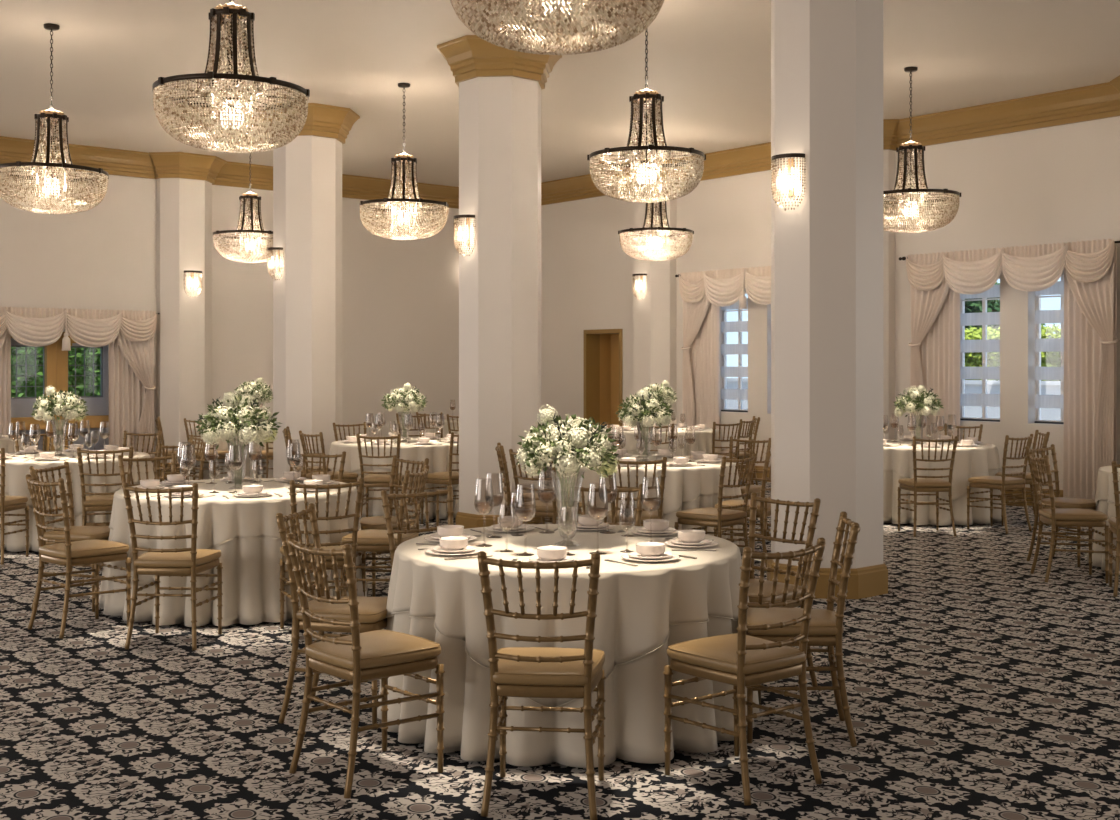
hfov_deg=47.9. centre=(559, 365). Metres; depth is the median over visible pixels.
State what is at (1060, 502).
cushion
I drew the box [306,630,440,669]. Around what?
cushion
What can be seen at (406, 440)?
glass vase
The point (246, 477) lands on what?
plate
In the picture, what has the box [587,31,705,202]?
chandelier
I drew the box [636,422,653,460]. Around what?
glass vase
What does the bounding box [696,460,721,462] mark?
dinner plate
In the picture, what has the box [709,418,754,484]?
chair
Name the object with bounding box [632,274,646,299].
wall sconce
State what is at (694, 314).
drape
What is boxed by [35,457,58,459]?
plate
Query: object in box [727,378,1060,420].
wall
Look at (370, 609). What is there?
cushion
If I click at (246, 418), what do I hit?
bouquet
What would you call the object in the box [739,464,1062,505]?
baseboard
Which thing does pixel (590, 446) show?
bouquet
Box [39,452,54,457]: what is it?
soup bowl
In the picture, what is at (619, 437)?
chair
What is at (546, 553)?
soup bowl
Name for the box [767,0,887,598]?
pillar
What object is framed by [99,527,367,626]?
tablecloth
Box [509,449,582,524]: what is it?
chair
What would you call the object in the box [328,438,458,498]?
cloth
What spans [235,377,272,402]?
bouquet
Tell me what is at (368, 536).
cushion
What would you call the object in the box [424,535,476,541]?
dinner plate
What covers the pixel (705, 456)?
soup bowl
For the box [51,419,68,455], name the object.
glass vase
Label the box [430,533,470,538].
plate
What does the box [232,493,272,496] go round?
dinner plate
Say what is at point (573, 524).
plate
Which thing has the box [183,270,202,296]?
wall sconce
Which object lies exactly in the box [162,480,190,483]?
plate
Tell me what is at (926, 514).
tablecloth
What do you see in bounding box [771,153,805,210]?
wall sconce
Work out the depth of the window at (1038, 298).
14.41 m
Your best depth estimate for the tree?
27.19 m
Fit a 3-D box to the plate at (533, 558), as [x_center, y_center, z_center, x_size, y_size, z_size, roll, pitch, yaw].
[-0.034,0.801,5.219,0.192,0.015,0.192,0,0,0]
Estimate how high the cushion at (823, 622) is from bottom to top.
0.068 m
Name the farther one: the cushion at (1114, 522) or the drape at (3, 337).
the drape at (3, 337)
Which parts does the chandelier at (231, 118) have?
bulb, stem, bulb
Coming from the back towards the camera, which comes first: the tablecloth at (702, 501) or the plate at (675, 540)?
the tablecloth at (702, 501)
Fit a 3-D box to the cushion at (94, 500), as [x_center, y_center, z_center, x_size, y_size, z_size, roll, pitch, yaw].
[-3.730,1.097,10.399,0.415,0.068,0.426,0,0,-16]
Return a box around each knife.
[416,543,439,544]
[444,555,492,559]
[679,555,696,558]
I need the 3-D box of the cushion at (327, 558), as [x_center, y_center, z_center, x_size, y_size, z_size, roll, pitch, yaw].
[-1.430,1.097,7.499,0.415,0.068,0.426,0,0,-21]
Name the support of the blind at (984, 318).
attached to the window at (984, 300)
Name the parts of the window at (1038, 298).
sill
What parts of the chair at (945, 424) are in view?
post, rail, post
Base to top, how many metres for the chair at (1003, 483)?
0.935 m
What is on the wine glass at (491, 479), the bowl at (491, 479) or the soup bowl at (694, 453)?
the bowl at (491, 479)
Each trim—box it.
[0,75,1119,208]
[11,332,108,450]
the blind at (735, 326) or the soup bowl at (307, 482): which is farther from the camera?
the blind at (735, 326)
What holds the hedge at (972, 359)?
on the ground
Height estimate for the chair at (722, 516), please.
0.935 m
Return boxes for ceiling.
[0,0,1119,186]
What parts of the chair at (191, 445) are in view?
post, cross rail, rail, post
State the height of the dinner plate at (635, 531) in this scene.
0.014 m
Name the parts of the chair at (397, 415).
post, rail, post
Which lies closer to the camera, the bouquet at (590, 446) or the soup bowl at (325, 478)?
the bouquet at (590, 446)
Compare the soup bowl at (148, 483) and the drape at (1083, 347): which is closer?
the soup bowl at (148, 483)
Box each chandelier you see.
[0,23,108,214]
[152,0,309,153]
[213,153,272,262]
[359,83,448,239]
[450,0,663,55]
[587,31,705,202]
[618,155,693,260]
[883,67,960,232]
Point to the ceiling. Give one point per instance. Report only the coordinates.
(709, 61)
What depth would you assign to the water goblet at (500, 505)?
5.57 m
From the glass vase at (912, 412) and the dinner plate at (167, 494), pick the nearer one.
the dinner plate at (167, 494)
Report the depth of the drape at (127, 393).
17.72 m
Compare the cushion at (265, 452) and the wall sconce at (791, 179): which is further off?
the cushion at (265, 452)
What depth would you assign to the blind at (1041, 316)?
14.25 m
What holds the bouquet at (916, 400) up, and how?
in the glass vase at (912, 412)
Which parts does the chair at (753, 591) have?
post, leg, cross rail, cross rail, cross rail, rail, seat frame, post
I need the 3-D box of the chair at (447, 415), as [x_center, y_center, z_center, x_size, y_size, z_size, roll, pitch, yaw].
[-1.300,1.117,17.310,0.443,0.935,0.512,0,0,6]
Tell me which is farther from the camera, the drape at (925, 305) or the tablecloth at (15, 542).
the drape at (925, 305)
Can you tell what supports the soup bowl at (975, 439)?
on the plate
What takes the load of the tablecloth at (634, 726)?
on the round table
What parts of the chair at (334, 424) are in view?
post, rail, post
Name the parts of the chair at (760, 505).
seat frame, post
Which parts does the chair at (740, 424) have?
post, rail, post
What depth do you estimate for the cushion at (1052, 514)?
9.24 m
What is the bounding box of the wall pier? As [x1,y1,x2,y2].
[883,150,894,439]
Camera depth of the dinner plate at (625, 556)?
5.29 m
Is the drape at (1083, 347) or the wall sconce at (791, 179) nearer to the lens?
the wall sconce at (791, 179)
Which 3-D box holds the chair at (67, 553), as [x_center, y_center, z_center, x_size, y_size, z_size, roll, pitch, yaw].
[-2.903,1.117,7.607,0.443,0.935,0.512,0,0,41]
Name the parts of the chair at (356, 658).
post, rail, cross rail, cross rail, cross rail, post, seat frame, leg, leg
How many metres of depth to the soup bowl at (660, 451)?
11.33 m
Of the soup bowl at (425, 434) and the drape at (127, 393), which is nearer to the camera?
the soup bowl at (425, 434)
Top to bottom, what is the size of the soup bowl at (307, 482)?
0.048 m
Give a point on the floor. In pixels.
(979, 687)
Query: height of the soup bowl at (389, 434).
0.048 m
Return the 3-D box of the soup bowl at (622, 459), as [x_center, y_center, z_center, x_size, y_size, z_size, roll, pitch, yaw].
[0.560,0.776,10.311,0.127,0.048,0.127,0,0,0]
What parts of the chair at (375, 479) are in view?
post, leg, cross rail, cross rail, rail, cross rail, seat frame, post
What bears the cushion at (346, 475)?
on the chair at (348, 477)
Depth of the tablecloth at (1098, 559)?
9.82 m
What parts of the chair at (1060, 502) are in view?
post, rail, post, seat frame, leg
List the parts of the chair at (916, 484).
leg, post, seat frame, cross rail, cross rail, cross rail, rail, leg, post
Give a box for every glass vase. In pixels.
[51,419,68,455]
[226,439,248,488]
[398,411,411,441]
[551,471,583,545]
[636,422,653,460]
[911,412,924,443]
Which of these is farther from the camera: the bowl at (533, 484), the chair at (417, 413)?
the chair at (417, 413)
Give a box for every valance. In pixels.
[0,306,156,350]
[679,266,770,308]
[906,238,1114,293]
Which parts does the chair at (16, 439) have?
post, rail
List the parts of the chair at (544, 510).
post, cross rail, cross rail, cross rail, seat frame, post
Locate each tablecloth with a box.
[0,483,138,551]
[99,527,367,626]
[189,448,272,479]
[353,469,458,519]
[377,612,759,767]
[547,492,744,552]
[627,449,720,454]
[883,470,1000,525]
[1087,500,1119,572]
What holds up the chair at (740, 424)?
on the floor
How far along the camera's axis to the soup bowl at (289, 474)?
8.91 m
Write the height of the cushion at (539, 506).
0.068 m
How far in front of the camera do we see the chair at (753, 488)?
11.47 m
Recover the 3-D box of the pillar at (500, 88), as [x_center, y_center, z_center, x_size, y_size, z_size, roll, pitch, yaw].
[-0.568,-0.717,12.050,1.140,4.599,1.140,0,0,-40]
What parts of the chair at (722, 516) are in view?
leg, seat frame, post, cross rail, cross rail, cross rail, rail, post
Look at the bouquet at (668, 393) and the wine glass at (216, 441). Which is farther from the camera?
the bouquet at (668, 393)
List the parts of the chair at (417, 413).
post, rail, cross rail, post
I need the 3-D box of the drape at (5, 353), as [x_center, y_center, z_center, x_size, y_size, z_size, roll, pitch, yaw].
[-7.524,0.428,16.560,0.600,2.270,0.085,0,0,-39]
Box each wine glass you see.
[205,441,217,483]
[248,446,261,482]
[474,479,493,545]
[485,475,503,536]
[515,484,535,554]
[537,470,555,532]
[587,484,607,553]
[599,473,616,532]
[641,479,660,541]
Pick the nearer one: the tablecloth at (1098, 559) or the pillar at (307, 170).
the tablecloth at (1098, 559)
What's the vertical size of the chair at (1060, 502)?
0.935 m
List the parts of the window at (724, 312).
sill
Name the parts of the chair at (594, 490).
post, cross rail, rail, post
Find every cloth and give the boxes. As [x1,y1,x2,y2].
[0,435,23,452]
[0,450,153,525]
[109,478,361,586]
[192,427,272,450]
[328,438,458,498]
[385,524,748,706]
[425,418,458,437]
[550,455,742,519]
[605,427,721,455]
[883,440,1000,502]
[1095,466,1119,506]
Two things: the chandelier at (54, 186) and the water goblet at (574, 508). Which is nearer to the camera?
the water goblet at (574, 508)
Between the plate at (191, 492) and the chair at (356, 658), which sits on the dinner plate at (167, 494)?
the plate at (191, 492)
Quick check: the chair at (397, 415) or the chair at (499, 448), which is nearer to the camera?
the chair at (499, 448)
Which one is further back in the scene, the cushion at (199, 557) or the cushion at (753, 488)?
the cushion at (753, 488)
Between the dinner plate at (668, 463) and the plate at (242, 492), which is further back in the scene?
the dinner plate at (668, 463)
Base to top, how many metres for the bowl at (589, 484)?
0.160 m
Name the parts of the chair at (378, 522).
leg, post, cross rail, cross rail, rail, post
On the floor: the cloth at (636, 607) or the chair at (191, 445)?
the chair at (191, 445)
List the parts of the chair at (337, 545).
leg, post, seat frame, rail, cross rail, cross rail, cross rail, leg, post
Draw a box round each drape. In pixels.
[0,327,7,350]
[0,331,10,434]
[108,339,145,451]
[116,318,155,466]
[681,279,709,425]
[689,303,719,429]
[908,263,948,439]
[919,288,959,440]
[1063,246,1116,499]
[1064,248,1117,499]
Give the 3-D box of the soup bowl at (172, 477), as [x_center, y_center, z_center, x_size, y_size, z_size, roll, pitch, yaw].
[-2.651,0.776,8.721,0.127,0.048,0.127,0,0,0]
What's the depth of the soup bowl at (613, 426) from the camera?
16.27 m
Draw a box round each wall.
[0,166,458,455]
[11,338,108,450]
[541,116,1119,489]
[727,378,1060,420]
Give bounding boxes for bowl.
[23,446,37,450]
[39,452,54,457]
[69,444,82,449]
[104,445,117,449]
[118,447,129,452]
[140,479,159,487]
[167,474,185,481]
[173,485,191,493]
[228,471,245,477]
[242,485,262,493]
[283,471,300,478]
[304,480,322,484]
[312,474,330,481]
[346,436,356,440]
[388,433,398,436]
[418,438,429,442]
[424,433,434,436]
[437,525,463,536]
[439,536,467,550]
[474,479,493,513]
[497,516,522,527]
[515,484,535,520]
[537,546,566,560]
[578,514,602,525]
[587,484,607,519]
[599,473,616,502]
[610,425,618,428]
[614,449,626,454]
[621,426,630,429]
[621,458,635,460]
[636,542,665,556]
[641,479,660,511]
[643,519,668,530]
[658,449,671,454]
[673,457,688,463]
[677,423,686,426]
[678,529,705,542]
[690,426,699,429]
[691,451,705,456]
[703,454,717,459]
[904,434,915,438]
[939,435,950,439]
[961,440,973,444]
[965,437,977,441]
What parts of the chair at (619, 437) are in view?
post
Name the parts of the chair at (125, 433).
post, rail, post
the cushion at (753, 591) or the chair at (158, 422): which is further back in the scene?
the chair at (158, 422)
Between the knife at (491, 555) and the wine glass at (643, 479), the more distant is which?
the wine glass at (643, 479)
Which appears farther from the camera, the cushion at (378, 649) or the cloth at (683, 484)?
the cloth at (683, 484)
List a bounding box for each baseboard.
[160,463,185,476]
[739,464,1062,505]
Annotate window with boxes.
[11,346,44,398]
[68,346,102,397]
[721,309,747,411]
[960,298,999,421]
[1035,275,1063,423]
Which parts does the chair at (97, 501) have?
post, seat frame, cross rail, rail, cross rail, cross rail, post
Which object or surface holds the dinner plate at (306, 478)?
on the cloth at (221, 520)
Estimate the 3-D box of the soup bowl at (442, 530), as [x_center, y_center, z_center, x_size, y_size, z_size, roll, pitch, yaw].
[-0.513,0.776,5.917,0.127,0.048,0.127,0,0,0]
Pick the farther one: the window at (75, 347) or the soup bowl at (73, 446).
the window at (75, 347)
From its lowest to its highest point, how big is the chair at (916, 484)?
0.935 m
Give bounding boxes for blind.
[721,290,747,399]
[960,276,999,406]
[1035,271,1063,408]
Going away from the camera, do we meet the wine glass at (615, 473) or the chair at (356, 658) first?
the chair at (356, 658)
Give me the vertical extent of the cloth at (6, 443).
0.540 m
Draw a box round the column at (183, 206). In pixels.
[156,178,211,462]
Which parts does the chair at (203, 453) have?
post, rail, post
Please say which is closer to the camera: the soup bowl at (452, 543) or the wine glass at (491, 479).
the soup bowl at (452, 543)
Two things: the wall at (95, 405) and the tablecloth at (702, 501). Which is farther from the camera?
the wall at (95, 405)
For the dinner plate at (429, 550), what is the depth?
5.46 m
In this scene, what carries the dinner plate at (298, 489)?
on the cloth at (221, 520)
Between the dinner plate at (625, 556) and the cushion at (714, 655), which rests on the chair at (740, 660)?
the cushion at (714, 655)
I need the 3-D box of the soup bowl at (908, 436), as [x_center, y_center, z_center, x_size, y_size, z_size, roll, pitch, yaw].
[3.830,0.776,13.811,0.127,0.048,0.127,0,0,0]
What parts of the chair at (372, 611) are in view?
post, rail, post, seat frame, leg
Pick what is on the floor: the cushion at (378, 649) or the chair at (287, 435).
the chair at (287, 435)
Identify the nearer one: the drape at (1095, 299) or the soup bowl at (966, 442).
the soup bowl at (966, 442)
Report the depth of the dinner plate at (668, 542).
5.70 m
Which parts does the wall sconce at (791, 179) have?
bulb, plate, bulb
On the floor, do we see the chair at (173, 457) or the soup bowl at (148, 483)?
the chair at (173, 457)
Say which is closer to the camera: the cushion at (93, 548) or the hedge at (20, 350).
the cushion at (93, 548)
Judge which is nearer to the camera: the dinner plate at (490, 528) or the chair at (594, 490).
the dinner plate at (490, 528)
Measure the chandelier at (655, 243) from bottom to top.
1.665 m
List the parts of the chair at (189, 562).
post, leg, rail, cross rail, cross rail, cross rail, seat frame, post, leg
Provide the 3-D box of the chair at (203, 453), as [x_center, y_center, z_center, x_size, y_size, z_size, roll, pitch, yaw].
[-3.544,1.117,11.692,0.512,0.935,0.443,0,0,-37]
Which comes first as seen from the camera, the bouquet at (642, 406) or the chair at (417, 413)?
the bouquet at (642, 406)
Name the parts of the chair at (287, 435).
post, post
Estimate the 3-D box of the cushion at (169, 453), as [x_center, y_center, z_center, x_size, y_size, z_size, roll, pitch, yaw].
[-4.861,1.097,16.100,0.426,0.068,0.415,0,0,-18]
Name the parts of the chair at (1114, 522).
leg, seat frame, post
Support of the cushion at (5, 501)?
on the chair at (7, 503)
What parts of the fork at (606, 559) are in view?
handle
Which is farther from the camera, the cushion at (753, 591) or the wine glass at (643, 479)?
the cushion at (753, 591)
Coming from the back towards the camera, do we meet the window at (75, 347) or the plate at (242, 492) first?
the window at (75, 347)
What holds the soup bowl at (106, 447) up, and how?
on the plate
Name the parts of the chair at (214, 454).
post, seat frame, post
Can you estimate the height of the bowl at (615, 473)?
0.160 m
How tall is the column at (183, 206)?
4.580 m
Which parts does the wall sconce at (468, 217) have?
bulb, plate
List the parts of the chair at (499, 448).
post, post, seat frame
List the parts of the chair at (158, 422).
post, leg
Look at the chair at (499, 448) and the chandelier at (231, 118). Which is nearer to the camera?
the chandelier at (231, 118)
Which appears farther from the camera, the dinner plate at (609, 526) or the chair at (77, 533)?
the chair at (77, 533)
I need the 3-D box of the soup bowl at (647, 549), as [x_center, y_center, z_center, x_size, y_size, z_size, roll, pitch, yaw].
[0.383,0.776,5.335,0.127,0.048,0.127,0,0,0]
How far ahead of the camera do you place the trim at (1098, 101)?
17.34 m
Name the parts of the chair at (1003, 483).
leg, leg, seat frame, post, cross rail, cross rail, cross rail, rail, post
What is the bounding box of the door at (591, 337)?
[584,329,622,427]
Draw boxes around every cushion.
[0,496,27,506]
[39,539,128,558]
[44,526,109,540]
[81,495,113,505]
[134,549,220,566]
[162,449,186,455]
[192,450,228,456]
[256,450,272,455]
[280,545,354,561]
[292,596,387,622]
[297,466,329,473]
[306,471,357,479]
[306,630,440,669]
[342,529,418,544]
[360,516,414,529]
[364,474,403,482]
[427,471,458,479]
[493,647,604,685]
[504,493,551,502]
[518,500,581,511]
[608,510,662,522]
[667,634,805,674]
[676,507,746,520]
[715,451,749,457]
[715,500,770,511]
[740,485,761,493]
[747,607,843,635]
[748,579,800,602]
[898,478,950,486]
[968,476,1024,484]
[995,472,1039,479]
[1037,497,1095,508]
[1038,508,1107,520]
[1108,517,1119,528]
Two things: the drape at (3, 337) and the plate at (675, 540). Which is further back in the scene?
the drape at (3, 337)
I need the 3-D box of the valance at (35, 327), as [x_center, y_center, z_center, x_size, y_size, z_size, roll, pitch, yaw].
[-6.666,-0.494,17.015,2.580,0.576,0.178,0,0,-40]
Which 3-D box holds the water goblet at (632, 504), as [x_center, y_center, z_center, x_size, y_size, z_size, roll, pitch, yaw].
[0.295,0.714,5.560,0.071,0.208,0.071,0,0,-45]
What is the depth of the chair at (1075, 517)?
9.24 m
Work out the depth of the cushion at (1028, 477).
12.55 m
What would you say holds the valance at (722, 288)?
hanging from the curtain rod
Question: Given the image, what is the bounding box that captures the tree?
[965,282,1045,335]
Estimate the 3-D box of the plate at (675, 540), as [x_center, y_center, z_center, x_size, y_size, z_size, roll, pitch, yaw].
[0.599,0.801,5.750,0.192,0.015,0.192,0,0,0]
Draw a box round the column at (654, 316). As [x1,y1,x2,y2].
[633,185,675,426]
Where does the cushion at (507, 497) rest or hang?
on the chair at (499, 448)
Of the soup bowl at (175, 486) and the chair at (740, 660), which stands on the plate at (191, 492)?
the soup bowl at (175, 486)
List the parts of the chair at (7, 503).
post, seat frame, leg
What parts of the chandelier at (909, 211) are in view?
chain, stem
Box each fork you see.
[605,559,637,565]
[672,549,715,550]
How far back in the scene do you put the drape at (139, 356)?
17.82 m
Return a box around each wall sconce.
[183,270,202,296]
[267,247,283,279]
[454,214,475,256]
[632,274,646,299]
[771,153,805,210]
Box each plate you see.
[18,451,44,452]
[32,458,61,460]
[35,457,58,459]
[135,485,164,488]
[160,481,194,484]
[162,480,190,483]
[163,493,203,496]
[168,492,198,495]
[219,478,254,481]
[223,476,249,479]
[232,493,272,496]
[237,491,267,495]
[274,478,309,481]
[278,477,305,480]
[296,488,330,491]
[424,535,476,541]
[425,548,481,555]
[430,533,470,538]
[432,545,475,552]
[485,526,534,532]
[491,524,528,529]
[522,558,580,561]
[529,555,574,561]
[568,525,614,530]
[572,522,608,528]
[616,464,641,466]
[621,554,679,561]
[628,551,672,558]
[631,529,677,535]
[636,527,675,533]
[651,455,678,456]
[664,540,718,547]
[667,463,695,465]
[669,462,691,464]
[670,538,712,544]
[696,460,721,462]
[699,459,721,461]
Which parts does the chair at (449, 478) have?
leg, seat frame, post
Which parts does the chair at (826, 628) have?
leg, seat frame, post, cross rail, cross rail, cross rail, post, rail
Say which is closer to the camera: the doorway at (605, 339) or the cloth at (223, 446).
the cloth at (223, 446)
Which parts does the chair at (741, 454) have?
post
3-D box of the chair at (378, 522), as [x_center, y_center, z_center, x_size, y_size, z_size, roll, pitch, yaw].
[-1.232,1.117,8.925,0.512,0.935,0.443,0,0,-41]
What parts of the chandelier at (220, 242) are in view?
stem, chain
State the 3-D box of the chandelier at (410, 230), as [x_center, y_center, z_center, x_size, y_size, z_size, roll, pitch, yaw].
[-1.667,-2.181,13.490,0.947,1.665,0.947,0,0,-3]
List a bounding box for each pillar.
[258,103,359,477]
[437,35,561,528]
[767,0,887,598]
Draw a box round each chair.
[0,448,29,564]
[14,431,59,451]
[25,474,131,638]
[29,461,109,611]
[59,421,76,450]
[77,446,133,525]
[118,453,176,487]
[122,482,222,649]
[123,430,161,471]
[155,417,195,481]
[156,440,194,479]
[184,418,230,479]
[186,435,207,479]
[256,424,272,477]
[276,503,387,724]
[279,478,363,642]
[282,426,329,476]
[286,533,444,797]
[292,451,345,481]
[299,430,358,489]
[333,422,366,440]
[340,465,428,595]
[356,434,406,517]
[360,455,428,596]
[381,486,453,566]
[396,413,425,436]
[416,412,442,437]
[421,432,458,524]
[446,414,458,433]
[477,551,605,819]
[495,442,551,524]
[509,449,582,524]
[567,483,644,525]
[608,457,666,526]
[609,434,621,448]
[637,423,674,453]
[663,537,825,804]
[674,453,756,577]
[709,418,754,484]
[712,421,742,459]
[713,451,770,567]
[721,416,759,484]
[729,436,770,540]
[746,511,860,746]
[748,492,820,702]
[897,436,957,536]
[944,423,982,441]
[966,434,1032,533]
[995,430,1049,525]
[1025,444,1095,567]
[1029,451,1108,582]
[1108,461,1119,596]
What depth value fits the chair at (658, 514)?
9.07 m
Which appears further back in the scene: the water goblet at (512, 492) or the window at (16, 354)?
the window at (16, 354)
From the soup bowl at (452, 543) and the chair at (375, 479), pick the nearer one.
the soup bowl at (452, 543)
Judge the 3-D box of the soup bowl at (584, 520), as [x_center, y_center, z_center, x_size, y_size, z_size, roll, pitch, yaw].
[0.152,0.776,6.333,0.127,0.048,0.127,0,0,0]
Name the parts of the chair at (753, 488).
post, rail, cross rail, seat frame, cross rail, post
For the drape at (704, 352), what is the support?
hanging from the curtain rod
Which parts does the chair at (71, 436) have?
post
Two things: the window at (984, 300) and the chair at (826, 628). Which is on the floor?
the chair at (826, 628)
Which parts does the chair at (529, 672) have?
post, leg, rail, cross rail, cross rail, cross rail, seat frame, post, leg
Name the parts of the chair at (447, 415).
post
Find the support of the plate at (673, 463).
on the dinner plate at (668, 463)
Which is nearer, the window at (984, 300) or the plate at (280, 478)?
the plate at (280, 478)
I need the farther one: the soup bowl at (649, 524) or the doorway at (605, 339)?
the doorway at (605, 339)
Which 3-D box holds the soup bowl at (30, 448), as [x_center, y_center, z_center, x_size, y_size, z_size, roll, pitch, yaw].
[-4.982,0.776,11.876,0.127,0.048,0.127,0,0,0]
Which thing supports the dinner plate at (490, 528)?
on the cloth at (636, 607)
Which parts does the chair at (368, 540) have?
leg, leg, seat frame, post, cross rail, cross rail, cross rail, rail, post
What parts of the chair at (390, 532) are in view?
post, cross rail, rail, post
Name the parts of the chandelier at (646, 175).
bulb, stem, chain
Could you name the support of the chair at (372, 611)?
on the floor
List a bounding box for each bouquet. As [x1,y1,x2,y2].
[31,386,88,449]
[194,391,281,484]
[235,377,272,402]
[381,383,426,436]
[515,404,619,532]
[615,389,673,454]
[642,380,677,424]
[893,385,942,438]
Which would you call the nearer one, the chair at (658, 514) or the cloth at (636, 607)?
the cloth at (636, 607)
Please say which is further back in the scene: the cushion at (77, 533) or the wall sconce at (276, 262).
the wall sconce at (276, 262)
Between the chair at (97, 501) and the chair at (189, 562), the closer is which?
the chair at (189, 562)
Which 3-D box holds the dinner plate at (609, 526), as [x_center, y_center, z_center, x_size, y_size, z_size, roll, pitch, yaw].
[0.152,0.811,6.333,0.248,0.014,0.248,0,0,0]
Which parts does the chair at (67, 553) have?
post, rail, cross rail, cross rail, cross rail, post, seat frame, leg, leg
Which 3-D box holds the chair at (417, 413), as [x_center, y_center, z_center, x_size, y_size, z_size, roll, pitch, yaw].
[-1.762,1.117,18.062,0.443,0.935,0.512,0,0,24]
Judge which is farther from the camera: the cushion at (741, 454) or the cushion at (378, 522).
the cushion at (741, 454)
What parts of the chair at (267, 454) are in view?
seat frame, post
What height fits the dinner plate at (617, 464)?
0.014 m
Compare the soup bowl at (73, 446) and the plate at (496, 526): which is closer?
the plate at (496, 526)
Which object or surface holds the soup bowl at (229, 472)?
on the plate at (246, 477)
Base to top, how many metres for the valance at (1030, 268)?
0.525 m
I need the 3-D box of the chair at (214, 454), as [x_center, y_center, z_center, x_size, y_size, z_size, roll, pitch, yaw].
[-4.439,1.117,15.918,0.443,0.935,0.512,0,0,12]
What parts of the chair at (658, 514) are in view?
post, cross rail, cross rail, cross rail, rail, post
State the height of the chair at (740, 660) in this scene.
0.935 m
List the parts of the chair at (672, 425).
post, rail, cross rail, post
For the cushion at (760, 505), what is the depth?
9.84 m
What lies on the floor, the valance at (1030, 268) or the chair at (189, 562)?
the chair at (189, 562)
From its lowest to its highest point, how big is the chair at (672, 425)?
0.935 m
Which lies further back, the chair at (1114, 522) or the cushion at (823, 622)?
the chair at (1114, 522)
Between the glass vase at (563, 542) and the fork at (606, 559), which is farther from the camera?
the glass vase at (563, 542)
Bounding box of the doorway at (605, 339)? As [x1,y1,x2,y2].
[600,334,618,427]
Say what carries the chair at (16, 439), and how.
on the floor
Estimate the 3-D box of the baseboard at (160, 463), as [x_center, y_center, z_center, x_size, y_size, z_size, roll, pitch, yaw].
[-8.583,1.480,15.527,18.750,0.204,0.365,0,0,-40]
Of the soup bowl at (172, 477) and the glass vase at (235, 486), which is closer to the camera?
the glass vase at (235, 486)
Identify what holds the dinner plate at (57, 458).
on the cloth at (16, 469)
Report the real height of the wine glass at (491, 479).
0.305 m
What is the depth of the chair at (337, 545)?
7.32 m
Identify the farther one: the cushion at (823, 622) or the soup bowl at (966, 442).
the soup bowl at (966, 442)
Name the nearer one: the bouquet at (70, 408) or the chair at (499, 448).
the chair at (499, 448)
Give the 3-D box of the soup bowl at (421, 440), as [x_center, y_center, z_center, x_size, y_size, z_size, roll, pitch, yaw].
[-1.420,0.776,13.148,0.127,0.048,0.127,0,0,0]
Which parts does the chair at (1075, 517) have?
post, rail, cross rail, cross rail, cross rail, post, seat frame, leg, leg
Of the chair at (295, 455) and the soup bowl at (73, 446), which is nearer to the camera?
the chair at (295, 455)
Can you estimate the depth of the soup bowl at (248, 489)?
7.89 m
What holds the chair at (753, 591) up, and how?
on the floor
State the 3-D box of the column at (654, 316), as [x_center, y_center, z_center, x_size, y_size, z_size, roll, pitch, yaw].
[1.341,-0.707,18.823,0.335,4.580,0.780,0,0,-40]
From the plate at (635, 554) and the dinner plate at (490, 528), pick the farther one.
the dinner plate at (490, 528)
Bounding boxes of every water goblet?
[499,505,514,551]
[510,492,524,535]
[560,508,575,553]
[619,504,634,551]
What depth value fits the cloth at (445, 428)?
18.62 m
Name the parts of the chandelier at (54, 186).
stem, chain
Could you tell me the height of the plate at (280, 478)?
0.015 m
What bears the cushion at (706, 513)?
on the chair at (722, 516)
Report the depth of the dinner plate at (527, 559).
5.24 m
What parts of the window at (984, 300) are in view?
sill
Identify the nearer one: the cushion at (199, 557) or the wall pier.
the cushion at (199, 557)
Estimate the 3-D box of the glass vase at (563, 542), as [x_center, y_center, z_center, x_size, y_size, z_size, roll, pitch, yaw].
[0.035,0.650,5.780,0.156,0.335,0.156,0,0,0]
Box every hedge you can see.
[11,347,99,396]
[965,323,1060,380]
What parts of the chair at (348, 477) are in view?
post, rail, cross rail, post, seat frame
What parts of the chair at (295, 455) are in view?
post, rail, post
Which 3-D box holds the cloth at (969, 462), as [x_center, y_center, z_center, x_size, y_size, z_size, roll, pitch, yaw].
[3.763,1.090,13.237,1.648,0.542,1.637,0,0,35]
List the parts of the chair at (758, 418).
post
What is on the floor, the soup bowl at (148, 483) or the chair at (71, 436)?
the chair at (71, 436)
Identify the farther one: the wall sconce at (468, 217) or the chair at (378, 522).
the wall sconce at (468, 217)
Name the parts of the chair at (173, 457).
post, rail, post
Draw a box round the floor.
[0,462,1119,819]
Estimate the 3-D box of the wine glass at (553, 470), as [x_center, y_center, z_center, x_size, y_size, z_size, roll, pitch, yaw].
[-0.065,0.665,6.200,0.092,0.305,0.092,0,0,24]
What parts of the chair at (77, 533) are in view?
post, rail, cross rail, cross rail, cross rail, post, seat frame, leg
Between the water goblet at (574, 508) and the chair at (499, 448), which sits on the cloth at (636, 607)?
the water goblet at (574, 508)
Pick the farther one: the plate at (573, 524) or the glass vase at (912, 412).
the glass vase at (912, 412)
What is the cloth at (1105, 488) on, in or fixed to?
on the tablecloth at (1098, 559)
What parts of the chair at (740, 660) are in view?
leg, seat frame, leg, post, cross rail, cross rail, cross rail, rail, post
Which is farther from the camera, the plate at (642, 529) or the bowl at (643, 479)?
the plate at (642, 529)
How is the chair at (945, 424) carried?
on the floor
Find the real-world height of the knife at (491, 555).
0.005 m
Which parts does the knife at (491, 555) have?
handle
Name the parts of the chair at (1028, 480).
leg, post, post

